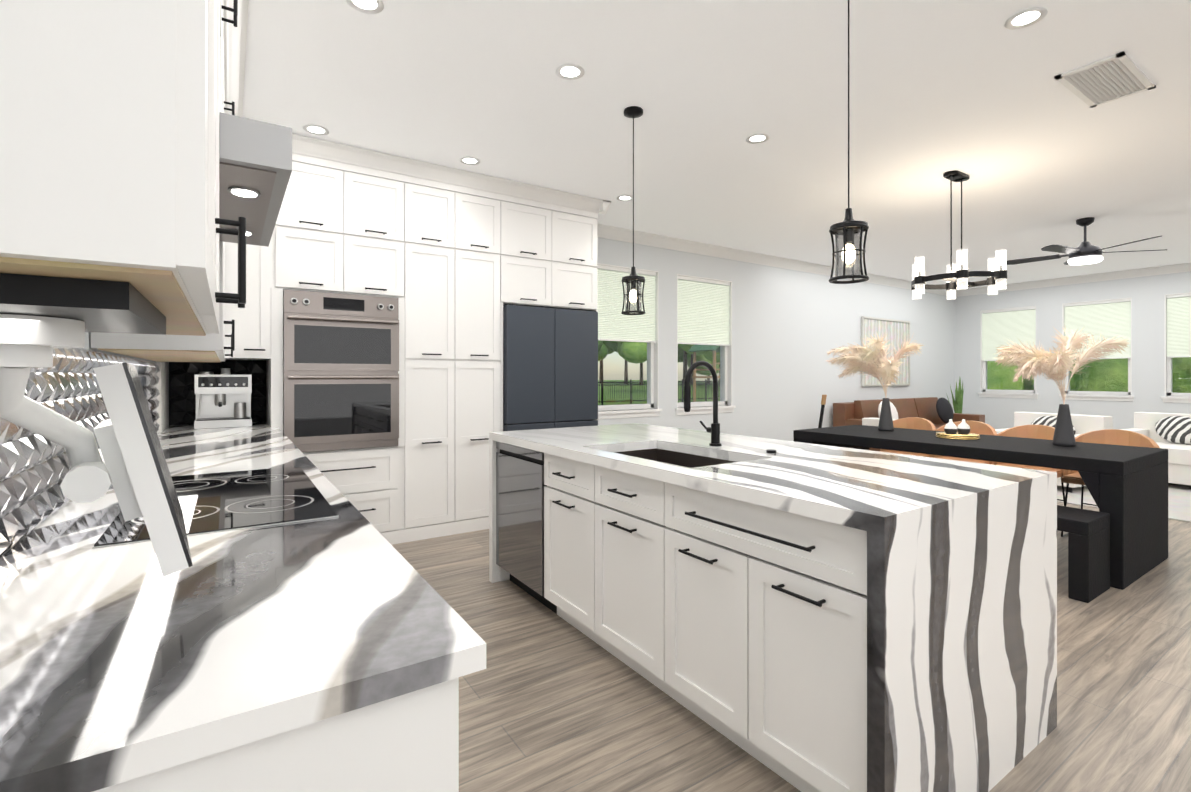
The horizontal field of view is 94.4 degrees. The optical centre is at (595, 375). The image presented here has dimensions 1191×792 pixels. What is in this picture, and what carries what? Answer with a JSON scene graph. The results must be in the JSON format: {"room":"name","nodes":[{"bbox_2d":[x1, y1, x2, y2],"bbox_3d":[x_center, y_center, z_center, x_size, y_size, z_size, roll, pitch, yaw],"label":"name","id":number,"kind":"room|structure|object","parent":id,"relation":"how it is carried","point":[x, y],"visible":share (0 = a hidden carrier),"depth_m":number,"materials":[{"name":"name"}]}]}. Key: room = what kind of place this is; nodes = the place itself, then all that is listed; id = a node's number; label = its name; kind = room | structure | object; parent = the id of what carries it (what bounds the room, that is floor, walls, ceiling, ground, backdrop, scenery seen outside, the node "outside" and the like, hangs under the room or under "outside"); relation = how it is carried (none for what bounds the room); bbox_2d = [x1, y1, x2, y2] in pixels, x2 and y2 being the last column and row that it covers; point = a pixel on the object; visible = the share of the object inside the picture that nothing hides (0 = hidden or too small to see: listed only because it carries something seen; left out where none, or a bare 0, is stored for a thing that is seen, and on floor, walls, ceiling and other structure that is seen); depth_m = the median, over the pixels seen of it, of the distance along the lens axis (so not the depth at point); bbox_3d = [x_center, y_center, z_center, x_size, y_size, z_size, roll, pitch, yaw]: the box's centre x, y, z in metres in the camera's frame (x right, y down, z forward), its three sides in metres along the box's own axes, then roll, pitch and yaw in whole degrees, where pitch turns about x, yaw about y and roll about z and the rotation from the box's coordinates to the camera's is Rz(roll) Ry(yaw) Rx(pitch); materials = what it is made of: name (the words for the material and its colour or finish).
{"room":"kitchen and living room","nodes":[
{"label":"kitchen and living room","id":0,"kind":"room"},
{"bbox_2d":[78,332,155,362],"bbox_3d":[-0.912,-0.182,0.512,0.200,2.900,8.550,0,0,-34],"label":"wall","id":1,"kind":"structure","parent":0,"point":[88,341],"depth_m":1.83,"materials":[{"name":"white paint"}]},
{"bbox_2d":[0,348,159,555],"bbox_3d":[-1.681,0.134,1.876,0.024,0.428,3.594,0,0,-34],"label":"backsplash","id":2,"kind":"structure","parent":1,"relation":"attached to","point":[34,469],"depth_m":1.32,"materials":[{"name":"silver metal"}]},
{"bbox_2d":[0,0,227,343],"bbox_3d":[-0.728,-0.586,0.743,0.354,0.992,0.891,0,0,-34],"label":"upper cabinet","id":3,"kind":"object","parent":1,"relation":"attached to","point":[110,219],"depth_m":0.45,"materials":[{"name":"white wood"}]},
{"bbox_2d":[0,314,192,576],"bbox_3d":[-0.660,0.093,0.741,0.202,0.304,0.463,0,0,-34],"label":"monitor","id":4,"kind":"object","parent":3,"relation":"attached to","point":[127,459],"visible":1,"depth_m":0.65,"materials":[{"name":"white plastic"}]},
{"bbox_2d":[91,340,227,359],"bbox_3d":[-1.766,-0.585,2.304,0.354,0.992,1.002,0,0,-34],"label":"upper cabinet","id":5,"kind":"object","parent":1,"relation":"attached to","point":[144,349],"depth_m":1.95,"materials":[{"name":"white wood"}]},
{"bbox_2d":[152,360,224,361],"bbox_3d":[-2.258,-0.585,3.043,0.354,0.992,1.016,0,0,-34],"label":"upper cabinet","id":6,"kind":"object","parent":1,"relation":"attached to","point":[152,360],"depth_m":3.30,"materials":[{"name":"white wood"}]},
{"bbox_2d":[225,211,279,360],"bbox_3d":[-2.621,-0.871,3.841,0.636,1.511,0.706,0,0,-34],"label":"upper cabinet","id":7,"kind":"object","parent":1,"relation":"attached to","point":[257,325],"depth_m":3.67,"materials":[{"name":"white wood"}]},
{"bbox_2d":[219,112,291,246],"bbox_3d":[-1.172,-0.528,1.540,0.498,0.116,0.916,0,0,-34],"label":"range hood","id":8,"kind":"object","parent":1,"relation":"attached to","point":[255,163],"visible":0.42,"depth_m":1.30,"materials":[{"name":"silver metal"}]},
{"bbox_2d":[243,0,1190,288],"bbox_3d":[4.166,-1.681,3.892,12.400,0.100,8.550,0,0,-34],"label":"ceiling","id":9,"kind":"structure","parent":0,"point":[1005,120],"depth_m":3.42,"materials":[{"name":"white paint"}]},
{"bbox_2d":[303,124,328,134],"bbox_3d":[-1.850,-1.628,3.654,0.156,0.006,0.156,0,0,-34],"label":"recessed light","id":10,"kind":"object","parent":9,"relation":"in","point":[315,129],"visible":1,"depth_m":3.65,"materials":[{"name":"white plastic"}]},
{"bbox_2d":[346,0,383,13],"bbox_3d":[-1.005,-1.628,2.402,0.156,0.006,0.156,0,0,-34],"label":"recessed light","id":11,"kind":"object","parent":9,"relation":"in","point":[370,6],"visible":1,"depth_m":2.43,"materials":[{"name":"white"}]},
{"bbox_2d":[460,157,479,164],"bbox_3d":[-0.951,-1.627,4.180,0.156,0.006,0.156,0,0,-34],"label":"recessed light","id":12,"kind":"object","parent":9,"relation":"in","point":[469,160],"visible":1,"depth_m":4.18,"materials":[{"name":"white plastic"}]},
{"bbox_2d":[556,64,584,79],"bbox_3d":[-0.136,-1.628,2.957,0.156,0.006,0.156,0,0,-34],"label":"recessed light","id":13,"kind":"object","parent":9,"relation":"in","point":[570,71],"visible":1,"depth_m":2.96,"materials":[{"name":"white"}]},
{"bbox_2d":[617,195,632,200],"bbox_3d":[0.270,-1.627,5.053,0.156,0.006,0.156,0,0,-34],"label":"recessed light","id":14,"kind":"object","parent":9,"relation":"in","point":[625,198],"visible":1,"depth_m":5.06,"materials":[{"name":"white"}]},
{"bbox_2d":[621,106,644,314],"bbox_3d":[0.233,-1.005,3.394,0.150,1.250,0.150,0,0,-34],"label":"pendant light","id":15,"kind":"object","parent":9,"relation":"hanging from","point":[633,278],"visible":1,"depth_m":3.38,"materials":[{"name":"black metal"}]},
{"bbox_2d":[746,133,768,143],"bbox_3d":[1.113,-1.627,3.788,0.156,0.006,0.156,0,0,-34],"label":"recessed light","id":16,"kind":"object","parent":9,"relation":"in","point":[757,138],"visible":1,"depth_m":3.79,"materials":[{"name":"white"}]},
{"bbox_2d":[829,0,868,283],"bbox_3d":[1.017,-1.005,2.216,0.150,1.250,0.150,0,0,-34],"label":"pendant light","id":17,"kind":"object","parent":9,"relation":"hanging from","point":[849,228],"visible":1,"depth_m":2.21,"materials":[{"name":"black metal"}]},
{"bbox_2d":[911,170,1006,299],"bbox_3d":[2.932,-1.145,4.482,0.638,0.969,0.700,0,0,-34],"label":"chandelier","id":18,"kind":"object","parent":9,"relation":"hanging from","point":[995,277],"visible":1,"depth_m":4.43,"materials":[{"name":"black metal"}]},
{"bbox_2d":[1004,7,1047,29],"bbox_3d":[1.960,-1.628,2.514,0.156,0.006,0.156,0,0,-34],"label":"recessed light","id":19,"kind":"object","parent":9,"relation":"in","point":[1028,17],"visible":1,"depth_m":2.51,"materials":[{"name":"white"}]},
{"bbox_2d":[1004,217,1166,264],"bbox_3d":[5.054,-1.400,5.757,1.323,0.459,1.316,0,0,-34],"label":"fan","id":20,"kind":"object","parent":9,"relation":"hanging from","point":[1085,252],"visible":1,"depth_m":5.68,"materials":[{"name":"black metal"}]},
{"bbox_2d":[1054,51,1155,107],"bbox_3d":[2.826,-1.625,3.054,0.600,0.012,0.280,0,0,-34],"label":"ceiling vent","id":21,"kind":"object","parent":9,"relation":"in","point":[1118,76],"visible":1,"depth_m":3.04,"materials":[{"name":"white metal"}]},
{"bbox_2d":[597,237,953,440],"bbox_3d":[1.936,-0.179,7.423,12.200,2.900,0.200,0,0,-34],"label":"wall","id":22,"kind":"structure","parent":0,"point":[791,329],"depth_m":7.80,"materials":[{"name":"white paint"}]},
{"bbox_2d":[280,137,347,304],"bbox_3d":[-2.179,-1.109,4.135,0.425,1.036,0.706,0,0,-34],"label":"upper cabinet","id":23,"kind":"object","parent":22,"relation":"attached to","point":[314,207],"depth_m":3.86,"materials":[{"name":"white wood"}]},
{"bbox_2d":[348,149,407,300],"bbox_3d":[-1.825,-1.109,4.371,0.425,1.036,0.706,0,0,-34],"label":"upper cabinet","id":24,"kind":"object","parent":22,"relation":"attached to","point":[377,183],"depth_m":4.09,"materials":[{"name":"white wood"}]},
{"bbox_2d":[504,181,555,308],"bbox_3d":[-0.787,-1.121,5.062,0.490,1.011,0.706,0,0,-34],"label":"upper cabinet","id":25,"kind":"object","parent":22,"relation":"attached to","point":[529,211],"depth_m":4.78,"materials":[{"name":"white wood"}]},
{"bbox_2d":[556,193,599,311],"bbox_3d":[-0.379,-1.121,5.333,0.490,1.011,0.706,0,0,-34],"label":"upper cabinet","id":26,"kind":"object","parent":22,"relation":"attached to","point":[576,217],"depth_m":5.05,"materials":[{"name":"white wood"}]},
{"bbox_2d":[597,263,661,418],"bbox_3d":[0.302,-0.377,6.314,1.010,1.705,0.235,0,0,-34],"label":"window","id":27,"kind":"structure","parent":22,"relation":"in","point":[614,324],"depth_m":6.31,"materials":[{"name":"white"}]},
{"bbox_2d":[675,274,735,414],"bbox_3d":[1.338,-0.377,7.004,1.020,1.705,0.235,0,0,-34],"label":"window","id":28,"kind":"structure","parent":22,"relation":"in","point":[704,311],"depth_m":7.00,"materials":[{"name":"white fabric"}]},
{"bbox_2d":[597,223,960,296],"bbox_3d":[3.299,-1.571,8.146,8.730,0.115,0.106,0,0,-34],"label":"crown molding","id":29,"kind":"structure","parent":22,"relation":"attached to","point":[640,237],"depth_m":7.12,"materials":[{"name":"white wood"}]},
{"bbox_2d":[861,316,909,385],"bbox_3d":[4.874,-0.389,9.235,1.460,1.120,0.035,0,0,-34],"label":"picture frame","id":30,"kind":"object","parent":22,"relation":"attached to","point":[894,330],"visible":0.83,"depth_m":9.28,"materials":[{"name":"silver metal"}]},
{"bbox_2d":[392,502,1190,791],"bbox_3d":[4.166,1.319,3.891,12.400,0.100,8.550,0,0,-34],"label":"floor","id":31,"kind":"structure","parent":0,"point":[550,700],"depth_m":2.12,"materials":[{"name":"brown wood"}]},
{"bbox_2d":[160,421,275,432],"bbox_3d":[-2.626,0.826,3.849,0.636,0.886,0.686,0,0,-34],"label":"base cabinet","id":32,"kind":"object","parent":31,"relation":"on","point":[269,423],"depth_m":3.72,"materials":[{"name":"white wood"}]},
{"bbox_2d":[0,422,485,791],"bbox_3d":[-1.565,0.809,2.275,0.658,0.920,4.170,0,0,-34],"label":"countertop","id":33,"kind":"structure","parent":31,"relation":"on","point":[345,650],"depth_m":0.70,"materials":[{"name":"white stone"}]},
{"bbox_2d":[92,466,338,548],"bbox_3d":[-1.065,0.345,1.599,0.454,0.006,0.874,0,0,-34],"label":"cooktop","id":34,"kind":"object","parent":33,"relation":"in","point":[223,501],"visible":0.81,"depth_m":1.48,"materials":[{"name":"black glass"}]},
{"bbox_2d":[194,368,251,428],"bbox_3d":[-2.576,0.148,3.824,0.320,0.400,0.351,0,0,-34],"label":"coffee machine","id":35,"kind":"object","parent":33,"relation":"on","point":[223,399],"visible":1,"depth_m":3.78,"materials":[{"name":"silver metal"}]},
{"bbox_2d":[302,441,407,544],"bbox_3d":[-2.002,0.902,4.252,0.850,0.735,0.706,0,0,-34],"label":"base cabinet","id":36,"kind":"object","parent":31,"relation":"on","point":[374,480],"depth_m":4.09,"materials":[{"name":"white wood"}]},
{"bbox_2d":[283,290,398,451],"bbox_3d":[-1.954,-0.028,4.180,0.752,1.110,0.728,0,0,-34],"label":"oven","id":37,"kind":"object","parent":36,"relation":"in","point":[340,371],"visible":0.98,"depth_m":3.91,"materials":[{"name":"silver metal"}]},
{"bbox_2d":[398,161,455,541],"bbox_3d":[-1.484,-0.178,4.597,0.395,2.896,0.706,0,0,-34],"label":"tall cabinet","id":38,"kind":"object","parent":31,"relation":"on","point":[454,260],"depth_m":4.31,"materials":[{"name":"white wood"}]},
{"bbox_2d":[456,169,503,533],"bbox_3d":[-1.146,-0.178,4.822,0.417,2.896,0.706,0,0,-34],"label":"tall cabinet","id":39,"kind":"object","parent":31,"relation":"on","point":[479,200],"depth_m":4.52,"materials":[{"name":"white wood"}]},
{"bbox_2d":[503,304,597,430],"bbox_3d":[-0.560,0.332,5.163,0.916,1.875,0.735,0,0,-34],"label":"fridge","id":40,"kind":"object","parent":31,"relation":"on","point":[550,367],"visible":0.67,"depth_m":4.83,"materials":[{"name":"grey metal"}]},
{"bbox_2d":[489,423,1056,791],"bbox_3d":[0.502,0.809,2.702,1.160,0.920,2.470,0,0,-34],"label":"kitchen island","id":41,"kind":"object","parent":31,"relation":"on","point":[805,617],"visible":1,"depth_m":1.75,"materials":[{"name":"stone"}]},
{"bbox_2d":[496,442,578,612],"bbox_3d":[-0.200,0.837,3.297,0.588,0.865,0.592,0,0,-34],"label":"dishwasher","id":42,"kind":"object","parent":41,"relation":"in","point":[520,485],"visible":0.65,"depth_m":3.10,"materials":[{"name":"black metal"}]},
{"bbox_2d":[581,448,734,535],"bbox_3d":[0.346,0.499,2.538,0.492,0.209,0.782,0,0,-34],"label":"sink","id":43,"kind":"object","parent":41,"relation":"in","point":[676,458],"visible":0.12,"depth_m":2.86,"materials":[{"name":"black metal"}]},
{"bbox_2d":[684,361,775,452],"bbox_3d":[0.597,0.137,2.604,0.253,0.422,0.446,0,0,-34],"label":"faucet","id":44,"kind":"object","parent":41,"relation":"on","point":[714,429],"visible":1,"depth_m":2.73,"materials":[{"name":"black metal"}]},
{"bbox_2d":[818,395,826,427],"bbox_3d":[3.184,0.746,7.930,0.404,0.954,0.259,0,0,-34],"label":"guitar","id":45,"kind":"object","parent":31,"relation":"on","point":[823,401],"visible":0.12,"depth_m":7.85,"materials":[{"name":"brown wood"}]},
{"bbox_2d":[880,417,935,457],"bbox_3d":[3.110,0.846,5.573,0.514,0.833,0.527,0,0,-34],"label":"chair","id":46,"kind":"object","parent":31,"relation":"on","point":[915,423],"visible":0.12,"depth_m":5.67,"materials":[{"name":"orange leather"}]},
{"bbox_2d":[833,397,984,450],"bbox_3d":[4.996,0.821,8.690,2.800,0.900,0.940,0,0,-34],"label":"sofa","id":47,"kind":"object","parent":31,"relation":"on","point":[855,412],"visible":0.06,"depth_m":8.72,"materials":[{"name":"brown leather"}]},
{"bbox_2d":[862,417,897,425],"bbox_3d":[4.016,0.798,7.786,0.235,0.385,0.400,0,0,-34],"label":"sofa pillow","id":48,"kind":"object","parent":47,"relation":"on","point":[870,421],"depth_m":7.79,"materials":[{"name":"fabric"}]},
{"bbox_2d":[878,401,897,417],"bbox_3d":[4.314,0.571,8.128,0.451,0.424,0.176,0,0,-37],"label":"sofa pillow","id":49,"kind":"object","parent":47,"relation":"on","point":[894,412],"depth_m":8.09,"materials":[{"name":"white fabric"}]},
{"bbox_2d":[936,397,953,422],"bbox_3d":[5.753,0.571,9.086,0.451,0.424,0.176,0,0,-37],"label":"sofa pillow","id":50,"kind":"object","parent":47,"relation":"on","point":[944,410],"depth_m":9.00,"materials":[{"name":"black fabric"}]},
{"bbox_2d":[946,378,963,412],"bbox_3d":[6.431,0.638,9.784,0.380,1.267,0.384,0,0,-34],"label":"snake plant","id":51,"kind":"object","parent":31,"relation":"on","point":[958,402],"visible":0.17,"depth_m":9.73,"materials":[{"name":"green plant"}]},
{"bbox_2d":[933,421,996,464],"bbox_3d":[3.398,0.846,5.140,0.514,0.833,0.527,0,0,-34],"label":"chair","id":52,"kind":"object","parent":31,"relation":"on","point":[978,427],"visible":0.1,"depth_m":5.19,"materials":[{"name":"beige leather"}]},
{"bbox_2d":[793,425,1167,589],"bbox_3d":[2.919,0.889,4.503,1.040,0.760,2.290,0,0,-34],"label":"dining table","id":53,"kind":"object","parent":31,"relation":"on","point":[1127,486],"visible":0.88,"depth_m":3.63,"materials":[{"name":"black wood"}]},
{"bbox_2d":[827,334,923,430],"bbox_3d":[2.532,0.047,5.160,0.609,0.925,0.884,0,0,-34],"label":"vase","id":54,"kind":"object","parent":53,"relation":"on","point":[866,358],"visible":1,"depth_m":5.06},
{"bbox_2d":[936,419,979,439],"bbox_3d":[2.960,0.433,4.512,0.304,0.152,0.304,0,0,-34],"label":"decorative tray","id":55,"kind":"object","parent":53,"relation":"on","point":[951,428],"visible":1,"depth_m":4.48,"materials":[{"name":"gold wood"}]},
{"bbox_2d":[993,327,1130,445],"bbox_3d":[3.334,0.058,4.065,0.977,0.900,0.738,0,0,-34],"label":"vase","id":56,"kind":"object","parent":53,"relation":"on","point":[1056,365],"visible":1,"depth_m":4.00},
{"bbox_2d":[994,425,1067,502],"bbox_3d":[3.686,0.846,4.707,0.514,0.833,0.527,0,0,-34],"label":"chair","id":57,"kind":"object","parent":31,"relation":"on","point":[1036,431],"visible":0.17,"depth_m":4.81,"materials":[{"name":"beige leather"}]},
{"bbox_2d":[1057,505,1109,602],"bbox_3d":[2.323,1.044,4.052,0.390,0.450,2.100,0,0,-34],"label":"bench","id":58,"kind":"object","parent":31,"relation":"on","point":[1088,556],"visible":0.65,"depth_m":3.13,"materials":[{"name":"black wood"}]},
{"bbox_2d":[1061,429,1159,536],"bbox_3d":[3.974,0.846,4.274,0.514,0.833,0.527,0,0,-34],"label":"chair","id":59,"kind":"object","parent":31,"relation":"on","point":[1118,437],"visible":0.33,"depth_m":4.37,"materials":[{"name":"beige leather"}]},
{"bbox_2d":[1057,483,1190,521],"bbox_3d":[5.860,1.264,6.670,3.300,0.012,2.900,0,0,-34],"label":"living room rug","id":60,"kind":"object","parent":31,"relation":"on","point":[1179,502],"depth_m":5.61,"materials":[{"name":"white carpet"}]},
{"bbox_2d":[995,412,1112,492],"bbox_3d":[5.268,0.858,6.459,0.860,0.800,0.900,0,0,-26],"label":"armchair","id":61,"kind":"object","parent":60,"relation":"on","point":[1082,424],"visible":0.15,"depth_m":6.37,"materials":[{"name":"white fabric"}]},
{"bbox_2d":[1120,412,1190,485],"bbox_3d":[6.738,0.858,6.416,0.860,0.800,0.900,0,0,-26],"label":"armchair","id":62,"kind":"object","parent":60,"relation":"on","point":[1171,432],"visible":0.38,"depth_m":6.47,"materials":[{"name":"white fabric"}]},
{"bbox_2d":[954,271,1190,428],"bbox_3d":[9.244,-0.179,7.272,0.200,2.900,8.150,0,0,-34],"label":"wall","id":63,"kind":"structure","parent":0,"point":[1147,294],"depth_m":9.13,"materials":[{"name":"white paint"}]},
{"bbox_2d":[978,306,1037,398],"bbox_3d":[7.451,-0.406,9.934,0.235,1.605,0.910,0,0,-34],"label":"window","id":64,"kind":"structure","parent":63,"relation":"in","point":[1012,325],"depth_m":9.96,"materials":[{"name":"white fabric"}]},
{"bbox_2d":[957,262,1190,295],"bbox_3d":[9.147,-1.571,7.142,0.106,0.115,8.040,0,0,-34],"label":"crown molding","id":65,"kind":"structure","parent":63,"relation":"attached to","point":[1184,267],"depth_m":8.93,"materials":[{"name":"white"}]},
{"bbox_2d":[1059,297,1133,400],"bbox_3d":[8.121,-0.406,8.927,0.235,1.605,0.910,0,0,-34],"label":"window","id":66,"kind":"structure","parent":63,"relation":"in","point":[1108,319],"depth_m":8.84,"materials":[{"name":"white"}]},
{"bbox_2d":[1161,292,1190,402],"bbox_3d":[8.792,-0.407,7.920,0.235,1.605,0.910,0,0,-34],"label":"window","id":67,"kind":"structure","parent":63,"relation":"in","point":[1177,324],"depth_m":8.15,"materials":[{"name":"white"}]},
{"label":"outside","id":68,"kind":"structure","parent":0,"visible":0},
{"bbox_2d":[598,380,719,404],"bbox_3d":[-0.181,1.643,71.783,160.000,0.300,200.000,0,0,-34],"label":"lawn","id":69,"kind":"structure","parent":68,"point":[606,394],"depth_m":48.71,"materials":[{"name":"green plant"}]},
{"bbox_2d":[598,341,607,360],"bbox_3d":[-2.683,-4.390,89.697,9.871,11.778,10.488,0,0,-34],"label":"tree","id":70,"kind":"object","parent":69,"relation":"on","point":[604,352],"depth_m":89.45,"materials":[{"name":"green plant"}]},
{"bbox_2d":[599,341,613,383],"bbox_3d":[1.004,-5.590,105.673,10.494,14.190,9.583,0,0,-34],"label":"tree","id":71,"kind":"object","parent":69,"relation":"on","point":[601,365],"depth_m":105.50,"materials":[{"name":"green plant"}]},
{"bbox_2d":[606,341,627,383],"bbox_3d":[6.176,-4.936,97.950,9.684,12.876,10.215,0,0,-34],"label":"tree","id":72,"kind":"object","parent":69,"relation":"on","point":[610,344],"depth_m":98.69,"materials":[{"name":"green plant"}]},
{"bbox_2d":[617,341,646,383],"bbox_3d":[6.710,-3.680,85.469,8.246,10.355,9.022,0,0,-34],"label":"tree","id":73,"kind":"object","parent":69,"relation":"on","point":[641,352],"depth_m":81.54,"materials":[{"name":"green plant"}]},
{"bbox_2d":[598,379,719,404],"bbox_3d":[7.834,0.839,32.671,54.060,1.280,0.060,0,0,-34],"label":"fence","id":74,"kind":"object","parent":69,"relation":"on","point":[644,384],"depth_m":28.91,"materials":[{"name":"black metal"}]},
{"bbox_2d":[678,346,687,383],"bbox_3d":[15.426,-5.177,88.537,8.857,13.352,9.733,0,0,-34],"label":"tree","id":75,"kind":"object","parent":69,"relation":"on","point":[684,358],"depth_m":88.54,"materials":[{"name":"green plant"}]},
{"bbox_2d":[678,353,690,362],"bbox_3d":[15.036,-4.658,100.892,8.271,12.323,9.926,0,0,-34],"label":"tree","id":76,"kind":"object","parent":69,"relation":"on","point":[681,358],"depth_m":98.05,"materials":[{"name":"green plant"}]},
{"bbox_2d":[690,354,692,383],"bbox_3d":[16.309,-5.545,85.665,11.487,14.085,10.643,0,0,-34],"label":"tree","id":77,"kind":"object","parent":69,"relation":"on","point":[692,372],"depth_m":85.70,"materials":[{"name":"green plant"}]},
{"bbox_2d":[679,344,719,385],"bbox_3d":[17.856,-4.319,77.534,11.657,11.629,11.059,0,0,-34],"label":"tree","id":78,"kind":"object","parent":69,"relation":"on","point":[710,357],"depth_m":76.60,"materials":[{"name":"green plant"}]},
{"bbox_2d":[687,355,718,383],"bbox_3d":[21.705,-4.260,103.562,13.606,11.528,14.230,0,0,-34],"label":"tree","id":79,"kind":"object","parent":69,"relation":"on","point":[698,357],"depth_m":100.56,"materials":[{"name":"green plant"}]},
{"bbox_2d":[689,345,719,401],"bbox_3d":[8.023,-0.287,28.140,5.193,3.570,4.446,0,0,-34],"label":"playset","id":80,"kind":"structure","parent":69,"relation":"on","point":[698,348],"depth_m":28.09,"materials":[{"name":"brown wood"}]},
{"bbox_2d":[987,357,1190,392],"bbox_3d":[12.676,-0.032,10.406,4.371,4.582,13.821,0,0,-34],"label":"hedge","id":81,"kind":"object","parent":69,"relation":"on","point":[1177,364],"depth_m":11.33,"materials":[{"name":"green plant"}]}
]}

